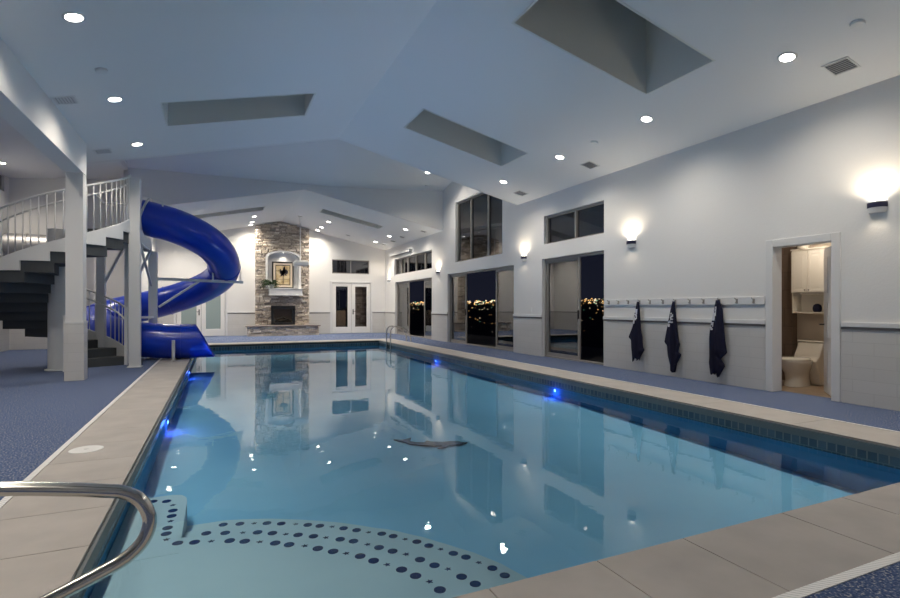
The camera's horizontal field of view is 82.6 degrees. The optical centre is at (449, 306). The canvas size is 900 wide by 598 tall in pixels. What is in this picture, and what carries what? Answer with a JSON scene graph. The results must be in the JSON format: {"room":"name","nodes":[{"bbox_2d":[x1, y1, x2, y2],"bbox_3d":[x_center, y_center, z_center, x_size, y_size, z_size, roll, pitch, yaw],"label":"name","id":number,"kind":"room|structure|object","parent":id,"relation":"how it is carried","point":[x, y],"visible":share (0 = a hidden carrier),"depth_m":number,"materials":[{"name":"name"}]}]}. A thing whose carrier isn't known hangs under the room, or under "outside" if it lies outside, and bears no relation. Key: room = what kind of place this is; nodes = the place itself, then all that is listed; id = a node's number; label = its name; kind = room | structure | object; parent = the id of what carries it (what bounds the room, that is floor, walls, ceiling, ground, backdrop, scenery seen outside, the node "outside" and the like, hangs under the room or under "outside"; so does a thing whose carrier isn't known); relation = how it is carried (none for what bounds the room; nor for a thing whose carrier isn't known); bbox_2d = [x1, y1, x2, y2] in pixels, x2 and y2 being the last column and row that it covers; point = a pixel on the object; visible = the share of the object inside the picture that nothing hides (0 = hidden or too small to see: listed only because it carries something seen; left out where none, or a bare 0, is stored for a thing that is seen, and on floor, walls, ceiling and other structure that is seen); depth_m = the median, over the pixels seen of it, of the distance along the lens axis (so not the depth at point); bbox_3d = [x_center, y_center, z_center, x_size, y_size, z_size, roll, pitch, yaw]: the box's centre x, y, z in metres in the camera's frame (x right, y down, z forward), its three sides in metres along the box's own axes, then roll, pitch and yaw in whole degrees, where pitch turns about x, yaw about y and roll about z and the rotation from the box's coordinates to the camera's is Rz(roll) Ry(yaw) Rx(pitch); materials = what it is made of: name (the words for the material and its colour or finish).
{"room":"indoor swimming pool","nodes":[
{"label":"indoor swimming pool","id":0,"kind":"room"},
{"bbox_2d":[0,173,8,257],"bbox_3d":[-8.216,-1.480,4.829,0.180,5.400,21.580,0,0,-24],"label":"wall","id":1,"kind":"structure","parent":0,"point":[4,193],"depth_m":14.22,"materials":[{"name":"white paint"}]},
{"bbox_2d":[0,321,9,351],"bbox_3d":[-8.084,0.705,4.790,0.028,1.030,21.400,0,0,-24],"label":"trim","id":2,"kind":"structure","parent":1,"relation":"attached to","point":[4,333],"depth_m":14.19,"materials":[{"name":"tile"}]},
{"bbox_2d":[0,116,128,178],"bbox_3d":[-6.674,-3.857,5.484,3.170,0.394,21.500,0,0,-24],"label":"ceiling","id":3,"kind":"structure","parent":0,"point":[23,159],"depth_m":13.49,"materials":[{"name":"white paint"}]},
{"bbox_2d":[9,177,123,305],"bbox_3d":[-11.171,-1.580,15.128,2.940,5.600,0.380,0,0,-24],"label":"wall","id":4,"kind":"structure","parent":0,"point":[19,188],"depth_m":14.96,"materials":[{"name":"white paint"}]},
{"bbox_2d":[2,233,45,254],"bbox_3d":[-11.854,-1.760,14.478,1.120,0.624,0.624,0,0,-24],"label":"air duct","id":5,"kind":"object","parent":4,"relation":"attached to","point":[26,237],"visible":0.32,"depth_m":14.18,"materials":[{"name":"silver metal"}]},
{"bbox_2d":[10,329,46,349],"bbox_3d":[-11.971,0.705,14.761,1.120,1.030,0.028,0,0,-24],"label":"trim","id":6,"kind":"structure","parent":4,"relation":"attached to","point":[18,341],"depth_m":14.65,"materials":[{"name":"wood"}]},
{"bbox_2d":[120,160,155,291],"bbox_3d":[-6.410,-1.880,8.403,0.180,6.200,26.600,0,0,-24],"label":"wall","id":7,"kind":"structure","parent":0,"point":[144,279],"depth_m":16.99,"materials":[{"name":"white paint"}]},
{"bbox_2d":[156,226,384,332],"bbox_3d":[-7.511,-1.480,22.605,9.940,5.400,0.180,0,0,-24],"label":"wall","id":8,"kind":"structure","parent":0,"point":[174,260],"depth_m":23.06,"materials":[{"name":"white paint"}]},
{"bbox_2d":[158,314,173,323],"bbox_3d":[-11.521,0.705,20.674,0.640,1.030,0.028,0,0,-24],"label":"trim","id":9,"kind":"structure","parent":8,"relation":"attached to","point":[169,319],"depth_m":20.72,"materials":[{"name":"wood"}]},
{"bbox_2d":[174,277,227,335],"bbox_3d":[-10.329,0.005,21.252,2.010,2.430,0.159,0,0,-24],"label":"door","id":10,"kind":"structure","parent":8,"relation":"in","point":[211,317],"depth_m":21.38,"materials":[{"name":"white paint"}]},
{"bbox_2d":[228,311,254,335],"bbox_3d":[-8.903,0.705,21.860,1.090,1.030,0.028,0,0,-24],"label":"trim","id":11,"kind":"structure","parent":8,"relation":"attached to","point":[237,320],"depth_m":21.83,"materials":[{"name":"wood"}]},
{"bbox_2d":[308,311,329,333],"bbox_3d":[-5.929,0.705,23.208,0.980,1.030,0.028,0,0,-24],"label":"trim","id":12,"kind":"structure","parent":8,"relation":"attached to","point":[322,318],"depth_m":23.25,"materials":[{"name":"wood"}]},
{"bbox_2d":[332,259,368,273],"bbox_3d":[-4.636,-1.865,23.881,1.750,0.650,0.070,0,0,-24],"label":"window","id":13,"kind":"structure","parent":8,"relation":"in","point":[332,259],"depth_m":23.84,"materials":[{"name":"black glass"}]},
{"bbox_2d":[330,281,371,333],"bbox_3d":[-4.595,0.005,23.851,1.980,2.430,0.159,0,0,-24],"label":"door","id":14,"kind":"structure","parent":8,"relation":"in","point":[350,285],"depth_m":23.82,"materials":[{"name":"white paint"}]},
{"bbox_2d":[372,311,384,332],"bbox_3d":[-3.401,0.705,24.354,0.590,1.030,0.028,0,0,-24],"label":"trim","id":15,"kind":"structure","parent":8,"relation":"attached to","point":[377,316],"depth_m":24.34,"materials":[{"name":"tile"}]},
{"bbox_2d":[128,167,442,230],"bbox_3d":[-4.625,-3.845,16.261,9.560,2.270,0.120,0,0,-24],"label":"wall","id":16,"kind":"structure","parent":0,"point":[425,208],"depth_m":15.83,"materials":[{"name":"white paint"}]},
{"bbox_2d":[127,139,451,191],"bbox_3d":[-3.579,-4.360,13.952,9.560,0.960,4.950,0,0,-24],"label":"ceiling","id":17,"kind":"structure","parent":0,"point":[335,162],"depth_m":15.18,"materials":[{"name":"white paint"}]},
{"bbox_2d":[155,190,440,249],"bbox_3d":[-6.053,-3.289,19.412,9.560,1.159,6.840,0,0,-24],"label":"ceiling","id":18,"kind":"structure","parent":0,"point":[285,207],"depth_m":18.99,"materials":[{"name":"white paint"}]},
{"bbox_2d":[194,206,264,217],"bbox_3d":[-7.644,-3.877,17.725,2.310,1.705,0.760,0,0,-24],"label":"skylight","id":19,"kind":"object","parent":18,"relation":"attached to","point":[256,208],"visible":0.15,"depth_m":18.03,"materials":[{"name":"white paint"}]},
{"bbox_2d":[293,215,308,265],"bbox_3d":[-5.927,-2.634,20.370,0.580,1.987,0.400,0,0,-24],"label":"pendant light","id":20,"kind":"object","parent":18,"relation":"hanging from","point":[300,262],"depth_m":20.26,"materials":[{"name":"white plastic"}]},
{"bbox_2d":[319,209,382,228],"bbox_3d":[-3.684,-3.896,19.163,2.290,1.700,0.710,0,0,-24],"label":"skylight","id":21,"kind":"object","parent":18,"relation":"attached to","point":[323,211],"visible":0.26,"depth_m":19.43,"materials":[{"name":"white paint"}]},
{"bbox_2d":[0,0,899,203],"bbox_3d":[0.500,-3.357,4.953,9.560,1.273,14.610,0,0,-24],"label":"ceiling","id":22,"kind":"structure","parent":0,"point":[371,66],"depth_m":7.12,"materials":[{"name":"white paint"}]},
{"bbox_2d":[50,96,79,104],"bbox_3d":[-5.225,-2.805,6.953,0.274,0.072,0.280,0,0,-24],"label":"ceiling vent","id":23,"kind":"object","parent":22,"relation":"in","point":[61,100],"visible":1,"depth_m":6.95,"materials":[{"name":"grey metal"}]},
{"bbox_2d":[61,12,85,22],"bbox_3d":[-3.817,-2.940,5.198,0.206,0.062,0.209,0,0,-31],"label":"recessed light","id":24,"kind":"object","parent":22,"relation":"in","point":[72,17],"visible":1,"depth_m":5.19,"materials":[{"name":"white"}]},
{"bbox_2d":[95,68,107,73],"bbox_3d":[-4.331,-2.932,6.359,0.136,0.057,0.137,0,0,20],"label":"smoke detector","id":25,"kind":"object","parent":22,"relation":"attached to","point":[97,70],"visible":1,"depth_m":6.33,"materials":[{"name":"white plastic"}]},
{"bbox_2d":[92,148,112,154],"bbox_3d":[-6.261,-2.805,9.239,0.274,0.072,0.280,0,0,-24],"label":"ceiling vent","id":26,"kind":"object","parent":22,"relation":"in","point":[99,151],"visible":1,"depth_m":9.23,"materials":[{"name":"grey metal"}]},
{"bbox_2d":[106,96,122,102],"bbox_3d":[-4.746,-2.940,7.247,0.206,0.062,0.209,0,0,-31],"label":"recessed light","id":27,"kind":"object","parent":22,"relation":"in","point":[114,99],"visible":1,"depth_m":7.24,"materials":[{"name":"white"}]},
{"bbox_2d":[130,142,143,145],"bbox_3d":[-5.654,-2.940,9.251,0.206,0.062,0.209,0,0,-31],"label":"recessed light","id":28,"kind":"object","parent":22,"relation":"in","point":[136,143],"visible":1,"depth_m":9.23,"materials":[{"name":"white"}]},
{"bbox_2d":[160,93,315,125],"bbox_3d":[-3.536,-3.950,8.663,2.310,1.759,1.120,0,0,-24],"label":"skylight","id":29,"kind":"object","parent":22,"relation":"attached to","point":[290,105],"visible":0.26,"depth_m":9.09,"materials":[{"name":"white paint"}]},
{"bbox_2d":[86,138,518,204],"bbox_3d":[-2.540,-3.850,11.661,9.560,2.260,0.120,0,0,-24],"label":"gable","id":30,"kind":"object","parent":22,"relation":"attached to","point":[328,138],"visible":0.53,"depth_m":11.42,"materials":[{"name":"white paint"}]},
{"bbox_2d":[403,108,527,165],"bbox_3d":[0.326,-3.971,10.315,2.290,1.754,1.100,0,0,-24],"label":"skylight","id":31,"kind":"object","parent":22,"relation":"attached to","point":[429,124],"visible":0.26,"depth_m":10.80,"materials":[{"name":"white paint"}]},
{"bbox_2d":[513,190,527,195],"bbox_3d":[1.759,-2.817,12.687,0.274,0.072,0.280,0,0,-24],"label":"ceiling vent","id":32,"kind":"object","parent":22,"relation":"in","point":[521,193],"visible":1,"depth_m":12.69,"materials":[{"name":"grey metal"}]},
{"bbox_2d":[554,155,564,159],"bbox_3d":[2.179,-2.975,10.166,0.206,0.062,0.209,0,0,-31],"label":"recessed light","id":33,"kind":"object","parent":22,"relation":"in","point":[560,157],"visible":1,"depth_m":10.16,"materials":[{"name":"white"}]},
{"bbox_2d":[580,161,598,169],"bbox_3d":[2.793,-2.833,10.236,0.274,0.072,0.280,0,0,-24],"label":"ceiling vent","id":34,"kind":"object","parent":22,"relation":"in","point":[590,165],"visible":1,"depth_m":10.23,"materials":[{"name":"grey metal"}]},
{"bbox_2d":[511,0,715,94],"bbox_3d":[2.064,-3.971,6.480,2.290,1.754,1.160,0,0,-24],"label":"skylight","id":35,"kind":"object","parent":22,"relation":"attached to","point":[612,37],"visible":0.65,"depth_m":7.07,"materials":[{"name":"white paint"}]},
{"bbox_2d":[640,116,652,122],"bbox_3d":[3.112,-2.975,8.108,0.206,0.062,0.209,0,0,-31],"label":"recessed light","id":36,"kind":"object","parent":22,"relation":"in","point":[646,119],"visible":1,"depth_m":8.10,"materials":[{"name":"white"}]},
{"bbox_2d":[777,52,797,62],"bbox_3d":[4.020,-2.975,6.104,0.206,0.062,0.209,0,0,-31],"label":"recessed light","id":37,"kind":"object","parent":22,"relation":"in","point":[786,57],"visible":1,"depth_m":6.10,"materials":[{"name":"white"}]},
{"bbox_2d":[821,56,860,76],"bbox_3d":[4.630,-2.845,6.062,0.274,0.072,0.280,0,0,-24],"label":"ceiling vent","id":38,"kind":"object","parent":22,"relation":"in","point":[846,64],"visible":1,"depth_m":6.06,"materials":[{"name":"white plastic"}]},
{"bbox_2d":[849,19,865,29],"bbox_3d":[4.296,-2.975,5.395,0.136,0.057,0.137,0,0,20],"label":"smoke detector","id":39,"kind":"object","parent":22,"relation":"attached to","point":[859,23],"visible":1,"depth_m":5.37,"materials":[{"name":"white plastic"}]},
{"bbox_2d":[0,333,899,597],"bbox_3d":[-2.699,1.320,10.195,14.300,0.200,26.800,0,0,-24],"label":"floor","id":40,"kind":"structure","parent":0,"point":[40,411],"depth_m":6.90,"materials":[{"name":"blue carpet"}]},
{"bbox_2d":[62,315,64,371],"bbox_3d":[-7.266,0.685,9.684,0.100,1.070,0.100,0,0,-24],"label":"post","id":41,"kind":"object","parent":40,"relation":"on","point":[63,316],"visible":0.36,"depth_m":9.64,"materials":[{"name":"white paint"}]},
{"bbox_2d":[0,175,131,370],"bbox_3d":[-7.586,-0.739,9.956,2.391,3.918,2.388,0,0,-24],"label":"stair","id":42,"kind":"structure","parent":40,"relation":"on","point":[32,279],"depth_m":9.70,"materials":[{"name":"white"}]},
{"bbox_2d":[64,172,87,380],"bbox_3d":[-6.278,-0.510,8.595,0.280,3.460,0.280,0,0,-24],"label":"column","id":43,"kind":"structure","parent":40,"relation":"on","point":[75,323],"depth_m":8.49,"materials":[{"name":"white paint"}]},
{"bbox_2d":[0,37,85,175],"bbox_3d":[-3.529,-2.605,2.518,0.270,0.750,13.500,0,0,-24],"label":"beam","id":44,"kind":"structure","parent":43,"relation":"on","point":[24,105],"depth_m":6.43,"materials":[{"name":"white paint"}]},
{"bbox_2d":[94,178,157,367],"bbox_3d":[-7.141,-0.695,11.201,1.160,3.830,2.240,0,0,-24],"label":"support post","id":45,"kind":"object","parent":40,"relation":"on","point":[139,243],"visible":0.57,"depth_m":11.05,"materials":[{"name":"grey"}]},
{"bbox_2d":[245,222,320,335],"bbox_3d":[-7.212,-1.223,22.126,3.030,4.886,0.940,0,0,-24],"label":"fireplace","id":46,"kind":"object","parent":40,"relation":"on","point":[278,311],"visible":0.98,"depth_m":22.13,"materials":[{"name":"stone"}]},
{"bbox_2d":[259,279,280,288],"bbox_3d":[-7.649,-0.938,21.737,0.889,0.499,0.367,0,0,-24],"label":"potted fern","id":47,"kind":"object","parent":46,"relation":"on","point":[265,283],"visible":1,"depth_m":21.73,"materials":[{"name":"green plant"}]},
{"bbox_2d":[272,261,293,287],"bbox_3d":[-7.289,-1.393,22.333,0.900,1.155,0.040,0,0,-24],"label":"framed picture","id":48,"kind":"object","parent":46,"relation":"in","point":[283,272],"visible":0.9,"depth_m":22.33,"materials":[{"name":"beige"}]},
{"bbox_2d":[268,288,302,295],"bbox_3d":[-7.096,-0.650,22.102,1.420,0.320,0.320,0,0,-24],"label":"mantel shelf","id":49,"kind":"object","parent":46,"relation":"attached to","point":[272,291],"depth_m":21.97,"materials":[{"name":"white paint"}]},
{"bbox_2d":[782,340,823,386],"bbox_3d":[5.465,0.875,7.988,0.920,0.690,0.410,0,0,-24],"label":"toilet","id":50,"kind":"object","parent":40,"relation":"on","point":[805,368],"visible":0.83,"depth_m":7.89,"materials":[{"name":"white ceramic"}]},
{"bbox_2d":[83,369,899,597],"bbox_3d":[-1.986,2.320,10.219,6.620,1.800,16.945,0,0,-24],"label":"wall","id":51,"kind":"structure","parent":0,"point":[846,472],"depth_m":5.69,"materials":[{"name":"paint"}]},
{"bbox_2d":[105,495,186,561],"bbox_3d":[-2.043,1.653,3.521,0.385,0.335,1.100,0,0,-24],"label":"bench","id":52,"kind":"object","parent":51,"relation":"attached to","point":[171,510],"visible":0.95,"depth_m":3.44,"materials":[{"name":"paint"}]},
{"bbox_2d":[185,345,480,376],"bbox_3d":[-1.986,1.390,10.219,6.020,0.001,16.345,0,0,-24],"label":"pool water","id":53,"kind":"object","parent":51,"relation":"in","point":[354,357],"visible":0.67,"depth_m":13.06,"materials":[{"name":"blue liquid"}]},
{"bbox_3d":[-1.995,1.323,10.253,7.230,0.194,17.535,0,0,-24],"label":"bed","id":54,"kind":"object","parent":51,"relation":"on","visible":0},
{"bbox_2d":[0,339,899,597],"bbox_3d":[-1.995,1.320,10.253,7.226,0.200,17.531,0,0,-24],"label":"pool coping","id":55,"kind":"object","parent":54,"relation":"on","point":[47,542],"visible":0.81,"depth_m":2.94,"materials":[{"name":"concrete"}]},
{"bbox_2d":[0,481,156,597],"bbox_3d":[-1.469,0.888,1.695,0.872,0.673,0.110,0,0,-24],"label":"grab rail","id":56,"kind":"object","parent":55,"relation":"on","point":[144,505],"visible":1,"depth_m":1.78,"materials":[{"name":"silver metal"}]},
{"bbox_2d":[68,445,103,453],"bbox_3d":[-3.109,1.216,4.377,0.250,0.009,0.250,0,0,-24],"label":"lid","id":57,"kind":"object","parent":55,"relation":"on","point":[91,448],"visible":1,"depth_m":4.36,"materials":[{"name":"white plastic"}]},
{"bbox_2d":[86,195,242,360],"bbox_3d":[-7.417,-0.644,13.217,3.696,3.744,3.696,0,0,3],"label":"water slide","id":58,"kind":"object","parent":55,"relation":"on","point":[181,228],"visible":0.7,"depth_m":12.11,"materials":[{"name":"blue plastic"}]},
{"bbox_2d":[210,341,378,346],"bbox_3d":[-5.349,1.272,17.640,5.980,0.045,0.050,0,0,-24],"label":"cover slot","id":59,"kind":"structure","parent":55,"relation":"attached to","point":[358,341],"depth_m":17.58,"materials":[{"name":"black metal"}]},
{"bbox_2d":[386,325,411,347],"bbox_3d":[-1.804,1.114,17.875,0.812,0.932,0.494,0,0,-24],"label":"pool ladder","id":60,"kind":"object","parent":55,"relation":"attached to","point":[400,328],"visible":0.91,"depth_m":17.81,"materials":[{"name":"silver metal"}]},
{"bbox_2d":[0,339,899,597],"bbox_3d":[-1.996,1.318,10.242,7.310,0.204,17.615,0,0,-24],"label":"strip","id":61,"kind":"object","parent":54,"relation":"on","point":[837,579],"visible":0.21,"depth_m":2.50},
{"bbox_2d":[144,369,859,577],"bbox_3d":[-1.986,2.420,10.219,6.020,1.600,16.345,0,0,-24],"label":"pool water","id":62,"kind":"structure","parent":0,"point":[539,484],"depth_m":5.27,"materials":[{"name":"liquid"}]},
{"bbox_2d":[186,519,526,585],"bbox_3d":[-0.732,1.734,3.124,2.445,0.173,2.385,0,0,-24],"label":"step","id":63,"kind":"structure","parent":62,"relation":"on","point":[495,572],"depth_m":3.63,"materials":[{"name":"paint"}]},
{"bbox_2d":[183,527,497,592],"bbox_3d":[-0.792,1.694,2.921,2.168,0.253,2.065,0,0,-24],"label":"step","id":64,"kind":"structure","parent":63,"relation":"on","point":[455,574],"depth_m":3.34,"materials":[{"name":"paint"}]},
{"bbox_2d":[90,535,467,597],"bbox_3d":[-0.863,1.653,2.757,1.904,0.333,1.825,0,0,-24],"label":"step","id":65,"kind":"structure","parent":64,"relation":"on","point":[219,566],"depth_m":2.85,"materials":[{"name":"paint"}]},
{"bbox_2d":[394,438,466,448],"bbox_3d":[-0.269,1.623,6.090,0.901,0.014,0.370,0,0,16],"label":"mosaic","id":66,"kind":"object","parent":62,"relation":"on","point":[445,444],"visible":1,"depth_m":6.06,"materials":[{"name":"tile"}]},
{"bbox_2d":[385,75,899,355],"bbox_3d":[2.461,-1.880,12.424,0.180,6.200,26.600,0,0,-24],"label":"wall","id":67,"kind":"structure","parent":0,"point":[701,217],"depth_m":8.00,"materials":[{"name":"white paint"}]},
{"bbox_2d":[385,311,394,333],"bbox_3d":[-2.804,0.705,23.789,0.028,1.030,1.550,0,0,-24],"label":"trim","id":68,"kind":"structure","parent":67,"relation":"attached to","point":[389,315],"depth_m":23.72,"materials":[{"name":"tile"}]},
{"bbox_2d":[389,249,411,256],"bbox_3d":[-2.196,-2.342,22.335,0.120,0.115,2.700,0,0,-24],"label":"heater","id":69,"kind":"object","parent":67,"relation":"attached to","point":[407,250],"visible":1,"depth_m":22.05,"materials":[{"name":"white metal"}]},
{"bbox_2d":[396,250,431,274],"bbox_3d":[-1.487,-1.798,21.207,0.100,0.705,4.440,0,0,-24],"label":"window","id":70,"kind":"structure","parent":67,"relation":"in","point":[421,261],"depth_m":21.18,"materials":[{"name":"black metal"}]},
{"bbox_2d":[397,278,431,338],"bbox_3d":[-1.457,0.055,21.166,0.120,2.330,4.340,0,0,-24],"label":"door","id":71,"kind":"structure","parent":67,"relation":"in","point":[403,288],"depth_m":21.77,"materials":[{"name":"glass"}]},
{"bbox_2d":[431,312,447,341],"bbox_3d":[-0.391,0.705,18.465,0.028,1.030,1.460,0,0,-24],"label":"trim","id":72,"kind":"structure","parent":67,"relation":"attached to","point":[439,319],"depth_m":18.36,"materials":[{"name":"wood"}]},
{"bbox_2d":[457,193,501,261],"bbox_3d":[0.936,-2.500,15.861,0.100,2.000,3.120,0,0,-24],"label":"window","id":73,"kind":"structure","parent":67,"relation":"in","point":[479,216],"depth_m":15.91,"materials":[{"name":"black glass"}]},
{"bbox_2d":[450,265,513,351],"bbox_3d":[0.941,0.040,15.874,0.120,2.360,4.360,0,0,-24],"label":"door","id":74,"kind":"structure","parent":67,"relation":"in","point":[504,275],"depth_m":14.89,"materials":[{"name":"glass"}]},
{"bbox_2d":[521,255,526,261],"bbox_3d":[1.899,-1.263,13.322,0.103,0.146,0.206,0,0,-24],"label":"wall sconce","id":75,"kind":"object","parent":67,"relation":"attached to","point":[524,257],"visible":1,"depth_m":13.26,"materials":[{"name":"silver metal"}]},
{"bbox_2d":[513,314,541,355],"bbox_3d":[1.984,0.705,13.223,0.028,1.030,1.330,0,0,-24],"label":"trim","id":76,"kind":"structure","parent":67,"relation":"attached to","point":[527,328],"depth_m":13.20,"materials":[{"name":"wood"}]},
{"bbox_2d":[545,251,603,364],"bbox_3d":[2.848,0.020,11.666,0.120,2.400,2.220,0,0,-24],"label":"door","id":77,"kind":"structure","parent":67,"relation":"in","point":[562,274],"depth_m":12.01,"materials":[{"name":"glass"}]},
{"bbox_2d":[546,201,603,243],"bbox_3d":[2.856,-1.875,11.626,0.100,0.690,2.140,0,0,-24],"label":"window","id":78,"kind":"structure","parent":67,"relation":"in","point":[588,220],"depth_m":11.55,"materials":[{"name":"black glass"}]},
{"bbox_2d":[626,239,635,247],"bbox_3d":[3.467,-1.223,9.861,0.103,0.146,0.206,0,0,-24],"label":"wall sconce","id":79,"kind":"object","parent":67,"relation":"attached to","point":[630,243],"visible":1,"depth_m":9.80,"materials":[{"name":"silver metal"}]},
{"bbox_2d":[603,316,765,390],"bbox_3d":[3.885,0.705,9.029,0.028,1.030,3.440,0,0,-24],"label":"wainscoting","id":80,"kind":"structure","parent":67,"relation":"attached to","point":[744,361],"depth_m":8.59,"materials":[{"name":"tile"}]},
{"bbox_2d":[605,296,764,304],"bbox_3d":[3.870,-0.095,9.000,0.080,0.120,3.380,0,0,-24],"label":"hook rail","id":81,"kind":"object","parent":67,"relation":"attached to","point":[760,300],"visible":1,"depth_m":8.60,"materials":[{"name":"white paint"}]},
{"bbox_2d":[629,300,643,361],"bbox_3d":[3.503,0.448,9.672,0.098,1.192,0.397,0,0,-24],"label":"towel","id":82,"kind":"object","parent":81,"relation":"hanging from","point":[636,337],"visible":1,"depth_m":9.62,"materials":[{"name":"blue fabric"}]},
{"bbox_2d":[664,301,680,372],"bbox_3d":[3.851,0.494,8.896,0.104,1.284,0.348,0,0,-24],"label":"hanging towel","id":83,"kind":"object","parent":81,"relation":"hanging from","point":[672,342],"visible":1,"depth_m":8.86,"materials":[{"name":"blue fabric"}]},
{"bbox_2d":[709,297,726,376],"bbox_3d":[4.214,0.478,8.091,0.109,1.274,0.318,0,0,-24],"label":"towel","id":84,"kind":"object","parent":81,"relation":"hanging from","point":[717,342],"visible":1,"depth_m":8.06,"materials":[{"name":"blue fabric"}]},
{"bbox_2d":[766,232,840,401],"bbox_3d":[5.127,0.128,7.160,0.730,2.185,0.980,0,0,-24],"label":"door frame","id":85,"kind":"structure","parent":67,"relation":"in","point":[832,254],"depth_m":7.17,"materials":[{"name":"white paint"}]},
{"bbox_2d":[841,322,899,410],"bbox_3d":[6.432,0.705,3.409,0.028,1.030,6.900,0,0,-24],"label":"wainscoting","id":86,"kind":"structure","parent":67,"relation":"attached to","point":[870,352],"depth_m":6.25,"materials":[{"name":"tile"}]},
{"bbox_2d":[867,199,887,213],"bbox_3d":[5.135,-1.213,6.181,0.103,0.146,0.206,0,0,-24],"label":"wall sconce","id":87,"kind":"object","parent":67,"relation":"attached to","point":[875,206],"visible":1,"depth_m":6.13,"materials":[{"name":"silver metal"}]},
{"bbox_2d":[782,246,796,379],"bbox_3d":[5.089,-0.030,8.405,1.290,2.500,0.390,0,0,-24],"label":"wall","id":88,"kind":"structure","parent":0,"point":[789,319],"depth_m":8.51,"materials":[{"name":"beige paint"}]},
{"bbox_2d":[798,245,809,248],"bbox_3d":[5.722,-0.985,8.280,0.160,0.100,0.160,0,0,-24],"label":"ceiling light","id":89,"kind":"object","parent":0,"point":[804,246],"visible":0.36,"depth_m":8.22,"materials":[{"name":"white"}]},
{"bbox_2d":[797,243,830,344],"bbox_3d":[5.583,-0.030,7.498,1.440,2.500,2.450,0,0,-24],"label":"wall","id":90,"kind":"structure","parent":0,"point":[808,327],"depth_m":8.29,"materials":[{"name":"beige paint"}]},
{"bbox_2d":[790,246,828,312],"bbox_3d":[5.758,-0.417,8.154,0.270,1.035,0.530,0,0,-24],"label":"upper cabinet","id":91,"kind":"object","parent":90,"relation":"attached to","point":[807,264],"visible":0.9,"depth_m":8.16,"materials":[{"name":"white wood"}]},
{"bbox_2d":[813,304,821,311],"bbox_3d":[5.800,0.015,8.085,0.124,0.130,0.121,0,0,-24],"label":"roll","id":92,"kind":"object","parent":91,"relation":"in","point":[817,307],"visible":0.94,"depth_m":8.04,"materials":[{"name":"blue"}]},
{"label":"outside","id":93,"kind":"structure","parent":0,"visible":0},
{"bbox_2d":[336,299,603,347],"bbox_3d":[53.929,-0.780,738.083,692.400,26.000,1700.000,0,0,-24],"label":"terrain","id":94,"kind":"structure","parent":93,"point":[479,321],"depth_m":397.64,"materials":[{"name":"black"}]},
{"bbox_2d":[410,330,603,362],"bbox_3d":[1.728,1.355,17.965,3.020,0.230,19.700,0,0,-24],"label":"terrace","id":95,"kind":"object","parent":94,"relation":"on","point":[587,353],"depth_m":16.93,"materials":[{"name":"grey concrete"}]},
{"bbox_2d":[410,298,603,330],"bbox_3d":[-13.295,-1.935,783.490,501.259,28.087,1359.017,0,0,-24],"label":"city lights","id":96,"kind":"object","parent":94,"relation":"on","point":[586,298],"visible":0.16,"depth_m":958.30,"materials":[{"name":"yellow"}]},
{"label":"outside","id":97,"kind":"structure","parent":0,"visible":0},
{"bbox_2d":[355,287,365,326],"bbox_3d":[-4.599,0.060,25.457,0.740,2.520,0.430,0,0,-24],"label":"stone pier","id":98,"kind":"structure","parent":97,"point":[360,292],"depth_m":25.34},
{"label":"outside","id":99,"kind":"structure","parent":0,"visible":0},
{"bbox_2d":[336,310,345,326],"bbox_3d":[-5.867,0.745,25.118,1.450,1.150,0.200,0,0,-24],"label":"wall","id":100,"kind":"structure","parent":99,"point":[340,314],"depth_m":25.23,"materials":[{"name":"beige paint"}]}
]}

